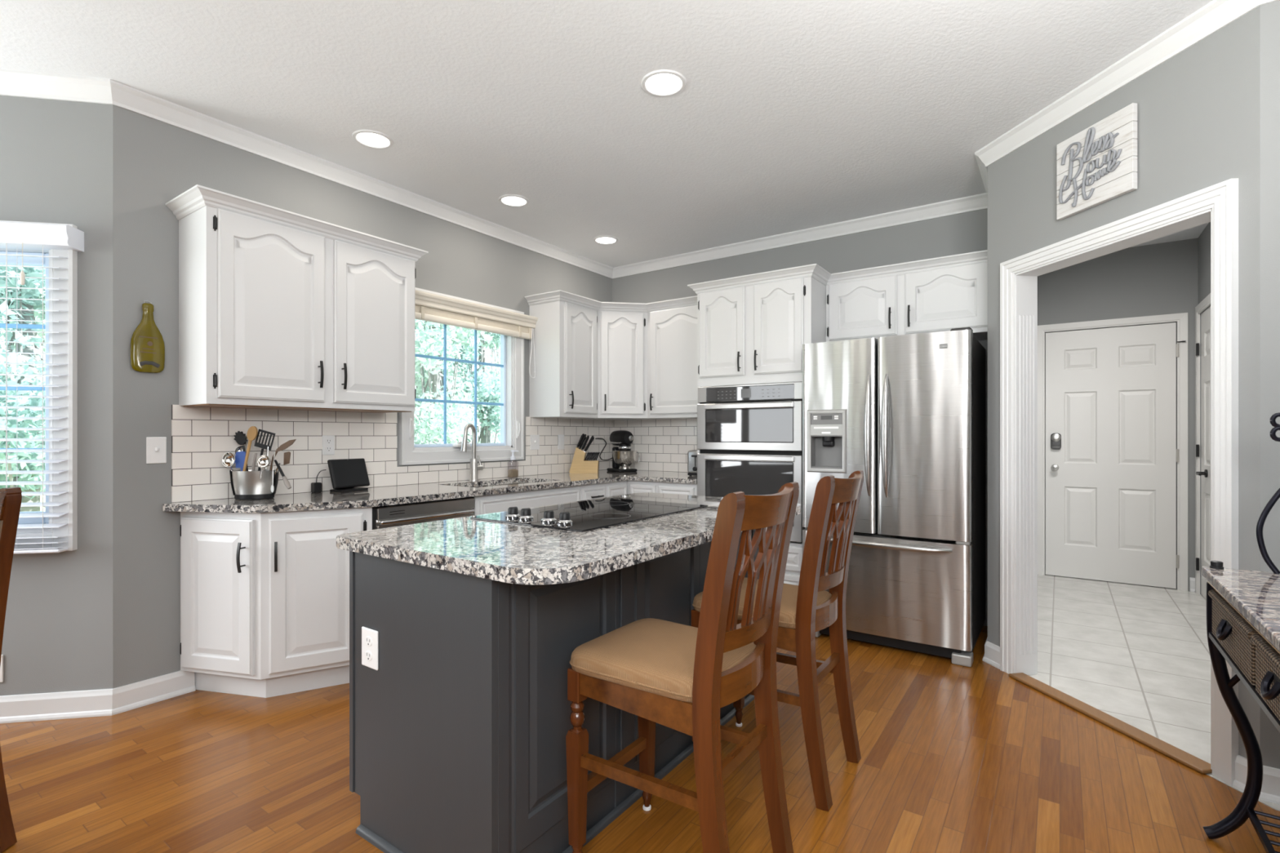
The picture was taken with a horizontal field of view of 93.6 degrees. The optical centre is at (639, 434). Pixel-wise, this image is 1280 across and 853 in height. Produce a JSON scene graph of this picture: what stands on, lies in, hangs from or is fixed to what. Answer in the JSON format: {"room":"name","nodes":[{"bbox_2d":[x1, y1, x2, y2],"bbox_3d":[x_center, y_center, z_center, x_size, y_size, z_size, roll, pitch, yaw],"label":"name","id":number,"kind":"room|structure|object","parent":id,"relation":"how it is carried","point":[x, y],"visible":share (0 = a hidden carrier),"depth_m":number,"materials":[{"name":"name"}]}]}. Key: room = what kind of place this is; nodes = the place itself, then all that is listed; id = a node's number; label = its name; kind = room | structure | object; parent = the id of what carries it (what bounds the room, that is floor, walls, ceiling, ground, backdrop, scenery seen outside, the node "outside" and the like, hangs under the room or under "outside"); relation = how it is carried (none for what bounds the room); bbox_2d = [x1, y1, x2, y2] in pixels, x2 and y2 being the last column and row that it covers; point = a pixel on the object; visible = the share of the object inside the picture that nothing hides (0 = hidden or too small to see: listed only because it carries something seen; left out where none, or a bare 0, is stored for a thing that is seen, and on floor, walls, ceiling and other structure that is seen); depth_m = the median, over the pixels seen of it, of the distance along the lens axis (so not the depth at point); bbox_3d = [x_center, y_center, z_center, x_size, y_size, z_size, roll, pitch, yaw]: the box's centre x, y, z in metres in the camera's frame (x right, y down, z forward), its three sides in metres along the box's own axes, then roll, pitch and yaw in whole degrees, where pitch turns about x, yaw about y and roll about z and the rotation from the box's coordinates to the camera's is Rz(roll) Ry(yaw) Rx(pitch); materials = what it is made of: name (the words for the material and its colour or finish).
{"room":"kitchen","nodes":[
{"label":"kitchen","id":0,"kind":"room"},
{"bbox_2d":[0,95,112,696],"bbox_3d":[-2.831,-0.147,2.466,1.250,2.625,0.120,0,0,-10],"label":"wall","id":1,"kind":"structure","parent":0,"point":[56,156],"depth_m":2.49,"materials":[{"name":"grey paint"}]},
{"bbox_2d":[0,654,3,682],"bbox_3d":[-2.628,0.949,2.437,0.080,0.112,0.008,0,0,-10],"label":"wall outlet","id":2,"kind":"object","parent":1,"relation":"attached to","point":[2,656],"visible":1,"depth_m":2.44,"materials":[{"name":"white plastic"}]},
{"bbox_2d":[0,220,77,551],"bbox_3d":[-2.824,-0.195,2.451,0.980,1.340,0.141,0,0,-10],"label":"window","id":3,"kind":"structure","parent":1,"relation":"in","point":[70,530],"depth_m":2.47,"materials":[{"name":"white paint"}]},
{"bbox_2d":[0,221,84,554],"bbox_3d":[-2.805,-0.185,2.360,1.025,1.316,0.098,0,0,-10],"label":"slat blind","id":4,"kind":"object","parent":3,"relation":"attached to","point":[13,235],"visible":0.97,"depth_m":2.41,"materials":[{"name":"white plastic"}]},
{"bbox_2d":[0,69,112,104],"bbox_3d":[-2.805,-1.421,2.382,1.273,0.078,0.055,0,0,-10],"label":"trim","id":5,"kind":"structure","parent":1,"relation":"attached to","point":[12,82],"depth_m":2.45,"materials":[{"name":"white paint"}]},
{"bbox_2d":[0,670,195,723],"bbox_3d":[-2.704,1.113,2.433,1.482,0.104,0.196,0,0,-18],"label":"baseboard","id":6,"kind":"structure","parent":1,"relation":"attached to","point":[103,702],"depth_m":2.49,"materials":[{"name":"white paint"}]},
{"bbox_2d":[112,104,612,688],"bbox_3d":[-1.241,-0.147,4.002,0.120,2.625,3.540,0,0,35],"label":"wall","id":7,"kind":"structure","parent":0,"point":[155,162],"depth_m":2.67,"materials":[{"name":"grey paint"}]},
{"bbox_2d":[130,301,164,373],"bbox_3d":[-2.128,-0.426,2.601,0.024,0.309,0.120,0,0,35],"label":"bottle","id":8,"kind":"object","parent":7,"relation":"attached to","point":[147,342],"visible":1,"depth_m":2.59,"materials":[{"name":"green glass"}]},
{"bbox_2d":[146,436,166,463],"bbox_3d":[-2.114,0.067,2.631,0.018,0.116,0.072,0,0,35],"label":"light switch","id":9,"kind":"object","parent":7,"relation":"attached to","point":[156,446],"visible":1,"depth_m":2.63,"materials":[{"name":"white plastic"}]},
{"bbox_2d":[164,184,428,413],"bbox_3d":[-1.639,-0.577,3.009,0.361,0.897,1.099,0,0,35],"label":"upper cabinet","id":10,"kind":"object","parent":7,"relation":"attached to","point":[279,308],"visible":1,"depth_m":2.78,"materials":[{"name":"white paint"}]},
{"bbox_2d":[322,435,334,455],"bbox_3d":[-1.681,0.055,3.245,0.008,0.106,0.066,0,0,35],"label":"wall outlet","id":11,"kind":"object","parent":7,"relation":"attached to","point":[328,441],"visible":1,"depth_m":3.24,"materials":[{"name":"white plastic"}]},
{"bbox_2d":[110,79,613,278],"bbox_3d":[-1.210,-1.421,3.893,0.055,0.078,3.443,0,0,35],"label":"trim","id":12,"kind":"structure","parent":7,"relation":"attached to","point":[124,96],"depth_m":3.18,"materials":[{"name":"white paint"}]},
{"bbox_2d":[171,404,697,502],"bbox_3d":[-0.671,0.084,3.654,1.213,0.437,3.218,0,0,35],"label":"backsplash","id":13,"kind":"structure","parent":7,"relation":"attached to","point":[201,437],"depth_m":3.35,"materials":[{"name":"white tile"}]},
{"bbox_2d":[399,287,524,465],"bbox_3d":[-1.182,-0.360,4.033,0.172,1.080,1.000,0,0,35],"label":"window","id":14,"kind":"structure","parent":7,"relation":"in","point":[512,348],"depth_m":4.17,"materials":[{"name":"white paint"}]},
{"bbox_2d":[415,305,535,377],"bbox_3d":[-1.103,-0.603,4.004,0.048,0.373,1.102,0,0,35],"label":"roman shade","id":15,"kind":"object","parent":14,"relation":"attached to","point":[424,313],"visible":0.88,"depth_m":4.00,"materials":[{"name":"beige fabric"}]},
{"bbox_2d":[415,289,537,328],"bbox_3d":[-1.107,-0.829,3.987,0.063,0.077,1.230,0,0,35],"label":"window valance","id":16,"kind":"object","parent":14,"relation":"attached to","point":[422,299],"visible":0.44,"depth_m":3.97,"materials":[{"name":"beige paint"}]},
{"bbox_2d":[530,435,539,449],"bbox_3d":[-0.786,0.055,4.518,0.018,0.112,0.094,0,0,35],"label":"light switch","id":17,"kind":"object","parent":7,"relation":"attached to","point":[535,439],"visible":1,"depth_m":4.52,"materials":[{"name":"white plastic"}]},
{"bbox_2d":[557,435,564,449],"bbox_3d":[-0.623,0.057,4.758,0.010,0.118,0.070,0,0,35],"label":"light switch","id":18,"kind":"object","parent":7,"relation":"attached to","point":[560,437],"visible":1,"depth_m":4.75,"materials":[{"name":"white plastic"}]},
{"bbox_2d":[524,289,601,418],"bbox_3d":[-0.566,-0.579,4.546,0.361,0.893,0.490,0,0,35],"label":"upper cabinet","id":19,"kind":"object","parent":7,"relation":"attached to","point":[565,384],"visible":1,"depth_m":4.42,"materials":[{"name":"white paint"}]},
{"bbox_2d":[579,302,658,420],"bbox_3d":[-0.169,-0.579,4.902,0.605,0.893,0.594,0,0,35],"label":"upper cabinet","id":20,"kind":"object","parent":7,"relation":"attached to","point":[622,326],"visible":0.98,"depth_m":4.69,"materials":[{"name":"white paint"}]},
{"bbox_2d":[0,0,1213,267],"bbox_3d":[-0.269,-1.510,2.408,5.900,0.100,9.200,0,0,35],"label":"ceiling","id":21,"kind":"structure","parent":0,"point":[788,116],"depth_m":2.53,"materials":[{"name":"white paint"}]},
{"bbox_2d":[351,129,393,149],"bbox_3d":[-1.317,-1.456,2.967,0.188,0.006,0.188,0,0,35],"label":"recessed light","id":22,"kind":"object","parent":21,"relation":"in","point":[367,138],"visible":1,"depth_m":2.96,"materials":[{"name":"white plastic"}]},
{"bbox_2d":[498,194,528,206],"bbox_3d":[-0.785,-1.456,3.744,0.188,0.006,0.188,0,0,35],"label":"recessed light","id":23,"kind":"object","parent":21,"relation":"in","point":[511,200],"visible":1,"depth_m":3.73,"materials":[{"name":"white plastic"}]},
{"bbox_2d":[593,235,617,244],"bbox_3d":[-0.256,-1.456,4.500,0.188,0.006,0.188,0,0,35],"label":"recessed light","id":24,"kind":"object","parent":21,"relation":"in","point":[606,240],"visible":1,"depth_m":4.49,"materials":[{"name":"white plastic"}]},
{"bbox_2d":[640,69,686,97],"bbox_3d":[0.099,-1.456,2.495,0.188,0.006,0.188,0,0,35],"label":"recessed light","id":25,"kind":"object","parent":21,"relation":"in","point":[662,82],"visible":1,"depth_m":2.49,"materials":[{"name":"white paint"}]},
{"bbox_2d":[0,573,1279,852],"bbox_3d":[-0.267,1.205,2.437,5.230,0.080,8.650,0,0,35],"label":"floor","id":26,"kind":"structure","parent":0,"point":[955,758],"depth_m":2.11,"materials":[{"name":"brown wood"}]},
{"bbox_2d":[0,487,22,852],"bbox_3d":[-2.005,0.659,1.529,0.546,1.021,0.390,0,0,0],"label":"dining chair","id":27,"kind":"object","parent":26,"relation":"on","point":[11,498],"visible":1,"depth_m":1.70,"materials":[{"name":"brown wood"}]},
{"bbox_2d":[180,506,372,697],"bbox_3d":[-1.664,0.750,2.759,0.601,0.829,0.566,0,0,35],"label":"base cabinet","id":28,"kind":"object","parent":26,"relation":"on","point":[264,597],"visible":0.94,"depth_m":2.65,"materials":[{"name":"white paint"}]},
{"bbox_2d":[372,496,474,529],"bbox_3d":[-1.308,0.752,3.225,0.619,0.825,0.594,0,0,35],"label":"dishwasher","id":29,"kind":"object","parent":26,"relation":"on","point":[395,515],"visible":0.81,"depth_m":3.01,"materials":[{"name":"silver metal"}]},
{"bbox_2d":[473,482,579,515],"bbox_3d":[-0.880,0.750,3.832,0.658,0.829,0.880,0,0,35],"label":"base cabinet","id":30,"kind":"object","parent":26,"relation":"on","point":[489,504],"visible":0.06,"depth_m":3.61,"materials":[{"name":"white paint"}]},
{"bbox_2d":[349,528,759,852],"bbox_3d":[-0.167,0.751,2.267,0.659,0.827,1.594,0,0,35],"label":"kitchen island","id":31,"kind":"object","parent":26,"relation":"on","point":[460,730],"visible":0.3,"depth_m":1.62,"materials":[{"name":"grey paint"}]},
{"bbox_2d":[361,626,377,670],"bbox_3d":[-0.782,0.617,1.739,0.080,0.112,0.008,0,0,35],"label":"wall outlet","id":32,"kind":"object","parent":31,"relation":"attached to","point":[369,637],"visible":1,"depth_m":1.73,"materials":[{"name":"white plastic"}]},
{"bbox_2d":[364,636,372,646],"bbox_3d":[-0.783,0.596,1.737,0.033,0.028,0.004,0,0,35],"label":"receptacle","id":33,"kind":"object","parent":32,"relation":"attached to","point":[368,640],"depth_m":1.73,"materials":[{"name":"white plastic"}]},
{"bbox_2d":[365,650,372,661],"bbox_3d":[-0.783,0.638,1.737,0.033,0.028,0.004,0,0,35],"label":"receptacle","id":34,"kind":"object","parent":32,"relation":"attached to","point":[368,653],"depth_m":1.73,"materials":[{"name":"white plastic"}]},
{"bbox_2d":[336,492,800,584],"bbox_3d":[-0.091,0.320,2.242,0.900,0.036,1.668,0,0,35],"label":"island countertop","id":35,"kind":"structure","parent":31,"relation":"on","point":[502,552],"depth_m":1.70,"materials":[{"name":"stone"}]},
{"bbox_2d":[470,497,707,532],"bbox_3d":[-0.163,0.281,2.349,0.530,0.043,0.815,0,0,35],"label":"cooktop","id":36,"kind":"object","parent":35,"relation":"in","point":[588,515],"visible":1,"depth_m":2.23,"materials":[{"name":"black glass"}]},
{"bbox_2d":[579,480,626,501],"bbox_3d":[-0.474,0.750,4.413,0.658,0.829,0.534,0,0,35],"label":"base cabinet","id":37,"kind":"object","parent":26,"relation":"on","point":[589,491],"visible":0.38,"depth_m":4.22,"materials":[{"name":"white paint"}]},
{"bbox_2d":[626,480,697,495],"bbox_3d":[0.074,0.750,4.714,1.201,0.829,0.618,0,0,35],"label":"base cabinet","id":38,"kind":"object","parent":26,"relation":"on","point":[633,486],"visible":0.19,"depth_m":4.29,"materials":[{"name":"white paint"}]},
{"bbox_2d":[163,469,697,513],"bbox_3d":[-0.682,0.318,3.631,1.202,0.032,3.248,0,0,35],"label":"countertop","id":39,"kind":"structure","parent":38,"relation":"on","point":[414,493],"depth_m":3.15,"materials":[{"name":"stone"}]},
{"bbox_2d":[229,469,279,499],"bbox_3d":[-1.825,0.233,2.848,0.155,0.137,0.174,0,0,35],"label":"utensil holder","id":40,"kind":"object","parent":39,"relation":"on","point":[246,485],"visible":0.96,"depth_m":2.80,"materials":[{"name":"silver metal"}]},
{"bbox_2d":[222,452,235,471],"bbox_3d":[-1.923,0.166,2.823,0.061,0.174,0.038,0,0,13],"label":"ladle","id":41,"kind":"object","parent":40,"relation":"in","point":[228,460],"visible":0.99,"depth_m":2.83,"materials":[{"name":"metal"}]},
{"bbox_2d":[233,431,248,471],"bbox_3d":[-1.888,0.127,2.858,0.078,0.292,0.012,0,0,0],"label":"server","id":42,"kind":"object","parent":40,"relation":"in","point":[240,437],"visible":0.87,"depth_m":2.85,"materials":[{"name":"black plastic"}]},
{"bbox_2d":[235,451,246,471],"bbox_3d":[-1.878,0.165,2.835,0.046,0.176,0.017,0,0,0],"label":"spatula","id":43,"kind":"object","parent":40,"relation":"in","point":[240,455],"visible":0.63,"depth_m":2.83,"materials":[{"name":"blue plastic"}]},
{"bbox_2d":[242,426,257,471],"bbox_3d":[-1.844,0.101,2.835,0.073,0.284,0.025,0,0,-21],"label":"wooden spoon","id":44,"kind":"object","parent":40,"relation":"in","point":[252,433],"visible":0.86,"depth_m":2.83,"materials":[{"name":"brown wood"}]},
{"bbox_2d":[246,426,257,440],"bbox_3d":[-1.831,-0.007,2.840,0.045,0.068,0.010,0,0,0],"label":"bowl","id":45,"kind":"object","parent":44,"relation":"on","point":[252,433],"depth_m":2.83,"materials":[{"name":"brown wood"}]},
{"bbox_2d":[251,453,257,471],"bbox_3d":[-1.813,0.168,2.820,0.038,0.169,0.017,0,0,20],"label":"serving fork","id":46,"kind":"object","parent":40,"relation":"in","point":[253,467],"visible":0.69,"depth_m":2.81,"materials":[{"name":"silver metal"}]},
{"bbox_2d":[256,454,270,479],"bbox_3d":[-1.758,0.173,2.811,0.062,0.160,0.036,0,0,-7],"label":"ladle","id":47,"kind":"object","parent":40,"relation":"in","point":[263,461],"visible":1,"depth_m":2.81,"materials":[{"name":"metal"}]},
{"bbox_2d":[256,454,270,467],"bbox_3d":[-1.757,0.123,2.812,0.062,0.060,0.035,0,0,-3],"label":"bowl","id":48,"kind":"object","parent":47,"relation":"on","point":[263,461],"depth_m":2.82,"materials":[{"name":"metal"}]},
{"bbox_2d":[253,429,275,471],"bbox_3d":[-1.777,0.112,2.848,0.100,0.281,0.011,0,0,0],"label":"slotted turner","id":49,"kind":"object","parent":40,"relation":"in","point":[259,444],"visible":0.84,"depth_m":2.85,"materials":[{"name":"black plastic"}]},
{"bbox_2d":[271,452,275,492],"bbox_3d":[-1.722,0.174,2.827,0.014,0.190,0.023,0,0,0],"label":"measuring spoon","id":50,"kind":"object","parent":40,"relation":"in","point":[272,486],"visible":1,"depth_m":2.81,"materials":[{"name":"silver metal"}]},
{"bbox_2d":[269,439,296,470],"bbox_3d":[-1.696,0.132,2.838,0.148,0.223,0.017,0,0,6],"label":"spatula","id":51,"kind":"object","parent":40,"relation":"in","point":[290,442],"visible":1,"depth_m":2.83,"materials":[{"name":"brown wood"}]},
{"bbox_2d":[275,451,290,474],"bbox_3d":[-1.718,0.167,2.860,0.114,0.174,0.013,0,0,7],"label":"turner","id":52,"kind":"object","parent":40,"relation":"in","point":[286,455],"visible":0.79,"depth_m":2.86,"materials":[{"name":"wood"}]},
{"bbox_2d":[274,459,291,488],"bbox_3d":[-1.682,0.186,2.833,0.095,0.137,0.023,0,0,21],"label":"tool","id":53,"kind":"object","parent":40,"relation":"in","point":[286,483],"visible":1,"depth_m":2.82,"materials":[{"name":"silver plastic"}]},
{"bbox_2d":[311,469,326,493],"bbox_3d":[-1.689,0.242,3.160,0.040,0.120,0.064,0,0,35],"label":"power adapter","id":54,"kind":"object","parent":39,"relation":"on","point":[316,487],"visible":1,"depth_m":3.14,"materials":[{"name":"black plastic"}]},
{"bbox_2d":[327,457,369,492],"bbox_3d":[-1.575,0.215,3.251,0.102,0.173,0.226,0,0,25],"label":"smart display","id":55,"kind":"object","parent":39,"relation":"on","point":[346,474],"visible":1,"depth_m":3.23,"materials":[{"name":"black plastic"}]},
{"bbox_2d":[460,422,483,480],"bbox_3d":[-1.107,0.112,3.926,0.065,0.379,0.192,0,0,27],"label":"faucet","id":56,"kind":"object","parent":39,"relation":"on","point":[474,467],"visible":1,"depth_m":3.94,"materials":[{"name":"silver metal"}]},
{"bbox_2d":[471,482,529,487],"bbox_3d":[-0.879,0.418,3.840,0.378,0.166,0.718,0,0,35],"label":"sink","id":57,"kind":"object","parent":39,"relation":"in","point":[517,482],"visible":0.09,"depth_m":4.08,"materials":[{"name":"metal"}]},
{"bbox_2d":[507,449,519,477],"bbox_3d":[-0.894,0.203,4.245,0.052,0.197,0.080,0,0,35],"label":"soap dispenser","id":58,"kind":"object","parent":39,"relation":"on","point":[511,473],"visible":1,"depth_m":4.23,"materials":[{"name":"white plastic"}]},
{"bbox_2d":[568,447,599,473],"bbox_3d":[-0.442,0.200,4.772,0.227,0.205,0.110,0,0,0],"label":"knife block","id":59,"kind":"object","parent":39,"relation":"on","point":[579,465],"visible":0.94,"depth_m":4.72,"materials":[{"name":"brown wood"}]},
{"bbox_2d":[606,430,639,472],"bbox_3d":[-0.148,0.132,4.982,0.288,0.341,0.242,0,0,35],"label":"stand mixer","id":60,"kind":"object","parent":39,"relation":"on","point":[623,457],"visible":1,"depth_m":4.90,"materials":[{"name":"black plastic"}]},
{"bbox_2d":[618,444,631,451],"bbox_3d":[-0.124,0.104,4.942,0.100,0.055,0.100,0,0,35],"label":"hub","id":61,"kind":"object","parent":60,"relation":"attached to","point":[622,447],"depth_m":4.90,"materials":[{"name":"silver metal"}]},
{"bbox_2d":[613,450,639,469],"bbox_3d":[-0.116,0.203,4.955,0.204,0.147,0.234,0,0,35],"label":"bowl","id":62,"kind":"object","parent":60,"relation":"on","point":[623,460],"depth_m":4.88,"materials":[{"name":"metal"}]},
{"bbox_2d":[687,449,697,475],"bbox_3d":[0.467,0.207,4.465,0.150,0.190,0.274,0,0,35],"label":"toaster","id":63,"kind":"object","parent":39,"relation":"on","point":[691,455],"visible":0.42,"depth_m":4.39,"materials":[{"name":"silver metal"}]},
{"bbox_2d":[565,481,799,852],"bbox_3d":[0.125,0.647,1.603,0.546,1.042,0.390,0,0,35],"label":"bar stool","id":64,"kind":"object","parent":26,"relation":"on","point":[675,676],"visible":1,"depth_m":1.48,"materials":[{"name":"brown wood"}]},
{"bbox_2d":[570,617,755,702],"bbox_3d":[0.075,0.594,1.637,0.416,0.067,0.381,0,0,35],"label":"cushion","id":65,"kind":"object","parent":64,"relation":"on","point":[651,659],"depth_m":1.54,"materials":[{"name":"beige fabric"}]},
{"bbox_2d":[687,263,831,585],"bbox_3d":[0.878,0.070,4.120,0.892,2.190,0.675,0,0,35],"label":"tall cabinet","id":66,"kind":"object","parent":26,"relation":"on","point":[753,329],"visible":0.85,"depth_m":3.84,"materials":[{"name":"white paint"}]},
{"bbox_2d":[697,382,804,543],"bbox_3d":[0.833,0.170,4.076,0.732,0.990,0.562,0,0,35],"label":"wall oven","id":67,"kind":"object","parent":66,"relation":"in","point":[749,437],"visible":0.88,"depth_m":3.85,"materials":[{"name":"silver metal"}]},
{"bbox_2d":[691,470,863,811],"bbox_3d":[0.500,0.647,2.140,0.546,1.042,0.390,0,0,35],"label":"bar stool","id":68,"kind":"object","parent":26,"relation":"on","point":[806,609],"visible":0.74,"depth_m":1.94,"materials":[{"name":"brown wood"}]},
{"bbox_2d":[693,577,831,628],"bbox_3d":[0.450,0.594,2.174,0.416,0.067,0.381,0,0,35],"label":"cushion","id":69,"kind":"object","parent":68,"relation":"on","point":[792,615],"depth_m":2.03,"materials":[{"name":"beige fabric"}]},
{"bbox_2d":[802,327,985,666],"bbox_3d":[1.491,0.309,3.528,0.870,1.712,0.828,0,0,35],"label":"refrigerator","id":70,"kind":"object","parent":26,"relation":"on","point":[906,411],"visible":0.91,"depth_m":3.18,"materials":[{"name":"silver metal"}]},
{"bbox_2d":[1008,672,1212,773],"bbox_3d":[1.893,1.158,2.489,0.080,0.014,0.858,0,0,-10],"label":"threshold","id":71,"kind":"object","parent":26,"relation":"on","point":[1161,746],"visible":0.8,"depth_m":2.38,"materials":[{"name":"brown wood"}]},
{"bbox_2d":[1201,412,1279,852],"bbox_3d":[1.575,0.436,1.267,0.453,1.459,0.892,0,0,35],"label":"rack","id":72,"kind":"object","parent":26,"relation":"on","point":[1255,595],"visible":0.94,"depth_m":1.66,"materials":[{"name":"metal"}]},
{"bbox_2d":[1208,589,1259,686],"bbox_3d":[1.654,0.504,1.432,0.407,0.125,0.452,0,0,35],"label":"drawer","id":73,"kind":"object","parent":72,"relation":"on","point":[1230,628],"visible":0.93,"depth_m":1.49,"materials":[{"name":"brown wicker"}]},
{"bbox_2d":[1201,566,1279,652],"bbox_3d":[1.572,0.398,1.272,0.442,0.030,0.887,0,0,35],"label":"shelf","id":74,"kind":"object","parent":72,"relation":"attached to","point":[1255,595],"depth_m":1.46,"materials":[{"name":"grey stone"}]},
{"bbox_2d":[1249,633,1279,720],"bbox_3d":[1.413,0.504,1.087,0.407,0.125,0.364,0,0,35],"label":"drawer","id":75,"kind":"object","parent":72,"relation":"on","point":[1267,658],"visible":1,"depth_m":1.23,"materials":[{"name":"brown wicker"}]},
{"bbox_2d":[612,208,987,626],"bbox_3d":[1.043,-0.147,4.492,3.063,2.625,0.120,0,0,35],"label":"wall","id":76,"kind":"structure","parent":0,"point":[966,232],"depth_m":4.14,"materials":[{"name":"grey paint"}]},
{"bbox_2d":[645,295,697,418],"bbox_3d":[0.385,-0.579,4.657,0.628,0.893,0.361,0,0,35],"label":"upper cabinet","id":77,"kind":"object","parent":76,"relation":"attached to","point":[672,324],"visible":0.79,"depth_m":4.58,"materials":[{"name":"white paint"}]},
{"bbox_2d":[612,192,987,278],"bbox_3d":[0.943,-1.421,4.455,2.943,0.078,0.055,0,0,35],"label":"trim","id":78,"kind":"structure","parent":76,"relation":"attached to","point":[978,202],"depth_m":4.24,"materials":[{"name":"white paint"}]},
{"bbox_2d":[826,249,987,342],"bbox_3d":[1.664,-0.802,3.741,0.938,0.445,0.395,0,0,35],"label":"upper cabinet","id":79,"kind":"object","parent":76,"relation":"attached to","point":[944,293],"visible":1,"depth_m":3.58,"materials":[{"name":"white paint"}]},
{"bbox_2d":[1037,237,1198,591],"bbox_3d":[3.740,-0.147,4.804,1.050,2.625,0.120,0,0,35],"label":"wall","id":80,"kind":"structure","parent":0,"point":[1158,278],"depth_m":4.65,"materials":[{"name":"grey paint"}]},
{"bbox_2d":[1037,312,1187,591],"bbox_3d":[3.707,0.126,4.767,0.947,2.078,0.148,0,0,35],"label":"door","id":81,"kind":"structure","parent":80,"relation":"in","point":[1108,454],"depth_m":4.74,"materials":[{"name":"white paint"}]},
{"bbox_2d":[1189,577,1195,592],"bbox_3d":[4.110,1.113,4.459,0.046,0.104,0.022,0,0,35],"label":"baseboard","id":82,"kind":"structure","parent":80,"relation":"attached to","point":[1192,580],"depth_m":4.46,"materials":[{"name":"white paint"}]},
{"bbox_2d":[987,5,1260,758],"bbox_3d":[1.947,-0.147,2.526,0.110,2.625,1.179,0,0,-10],"label":"wall","id":83,"kind":"structure","parent":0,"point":[1198,121],"depth_m":2.19,"materials":[{"name":"grey paint"}]},
{"bbox_2d":[1057,102,1137,220],"bbox_3d":[1.875,-1.115,2.487,0.034,0.331,0.343,0,0,-10],"label":"wall sign","id":84,"kind":"object","parent":83,"relation":"attached to","point":[1097,165],"visible":1,"depth_m":2.46,"materials":[{"name":"white wood"}]},
{"bbox_2d":[974,0,1259,166],"bbox_3d":[1.866,-1.421,2.511,0.055,0.078,1.224,0,0,-10],"label":"crown molding","id":85,"kind":"structure","parent":83,"relation":"attached to","point":[1215,15],"depth_m":2.35,"materials":[{"name":"white paint"}]},
{"bbox_2d":[1000,177,1238,786],"bbox_3d":[1.940,0.157,2.497,0.138,2.017,1.006,0,0,-10],"label":"door frame","id":86,"kind":"structure","parent":83,"relation":"attached to","point":[1222,197],"depth_m":2.55,"materials":[{"name":"white paint"}]},
{"bbox_2d":[1198,222,1210,594],"bbox_3d":[3.243,-0.147,3.126,0.060,2.625,3.200,0,0,35],"label":"wall","id":87,"kind":"structure","parent":0,"point":[1204,239],"depth_m":4.31,"materials":[{"name":"grey paint"}]},
{"bbox_2d":[1195,293,1210,599],"bbox_3d":[3.870,0.109,4.074,0.115,2.112,0.896,0,0,35],"label":"door","id":88,"kind":"structure","parent":87,"relation":"in","point":[1205,473],"depth_m":4.31,"materials":[{"name":"white paint"}]},
{"bbox_2d":[1260,0,1279,768],"bbox_3d":[2.183,-0.147,1.878,0.373,2.625,0.120,0,0,35],"label":"wall","id":89,"kind":"structure","parent":0,"point":[1269,12],"depth_m":1.93,"materials":[{"name":"grey paint"}]},
{"bbox_2d":[1232,755,1279,804],"bbox_3d":[2.131,1.113,1.855,0.432,0.104,0.066,0,0,35],"label":"baseboard","id":90,"kind":"structure","parent":89,"relation":"attached to","point":[1270,789],"depth_m":1.92,"materials":[{"name":"white paint"}]},
{"bbox_2d":[1258,0,1278,5],"bbox_3d":[2.124,-1.421,1.813,0.396,0.078,0.055,0,0,35],"label":"trim","id":91,"kind":"structure","parent":89,"relation":"attached to","point":[1260,2],"depth_m":1.92,"materials":[{"name":"white paint"}]},
{"bbox_3d":[2.017,-0.147,3.338,0.097,2.625,0.657,0,0,35],"label":"wall","id":92,"kind":"structure","parent":0,"visible":0},
{"bbox_2d":[974,155,987,194],"bbox_3d":[1.948,-1.421,3.372,0.055,0.078,0.680,0,0,35],"label":"trim","id":93,"kind":"structure","parent":92,"relation":"attached to","point":[983,169],"depth_m":3.25,"materials":[{"name":"white paint"}]},
{"bbox_2d":[982,636,999,669],"bbox_3d":[1.809,1.113,3.118,0.072,0.104,0.260,0,0,17],"label":"baseboard","id":94,"kind":"structure","parent":92,"relation":"attached to","point":[992,651],"depth_m":3.05,"materials":[{"name":"white paint"}]},
{"label":"outside","id":95,"kind":"structure","parent":0,"visible":0},
{"bbox_2d":[7,474,44,511],"bbox_3d":[-18.940,1.750,18.375,44.400,0.070,60.000,0,0,35],"label":"ground","id":96,"kind":"structure","parent":95,"point":[41,496],"depth_m":15.86,"materials":[{"name":"white"}]},
{"bbox_2d":[0,264,44,511],"bbox_3d":[-7.643,-1.410,7.418,3.629,6.257,2.951,0,0,14],"label":"tree","id":97,"kind":"object","parent":96,"relation":"on","point":[28,315],"visible":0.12,"depth_m":6.84,"materials":[{"name":"green plant"}]},
{"bbox_2d":[0,295,44,417],"bbox_3d":[-10.597,-1.903,10.889,3.949,7.242,4.357,0,0,-24],"label":"tree","id":98,"kind":"object","parent":96,"relation":"on","point":[40,334],"visible":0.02,"depth_m":10.07,"materials":[{"name":"green plant"}]},
{"bbox_2d":[413,319,493,444],"bbox_3d":[-3.930,-1.044,10.808,2.517,5.603,2.745,0,0,6],"label":"tree","id":99,"kind":"object","parent":96,"relation":"on","point":[428,335],"visible":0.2,"depth_m":10.23,"materials":[{"name":"green plant"}]},
{"bbox_2d":[417,328,500,443],"bbox_3d":[-3.736,-1.272,14.243,2.975,5.980,2.908,0,0,-28],"label":"tree","id":100,"kind":"object","parent":96,"relation":"on","point":[487,391],"visible":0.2,"depth_m":13.89,"materials":[{"name":"green plant"}]},
{"bbox_2d":[447,337,500,443],"bbox_3d":[-4.384,-1.796,19.386,4.265,7.670,4.280,0,0,16],"label":"tree","id":101,"kind":"object","parent":96,"relation":"on","point":[491,349],"visible":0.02,"depth_m":18.71,"materials":[{"name":"green plant"}]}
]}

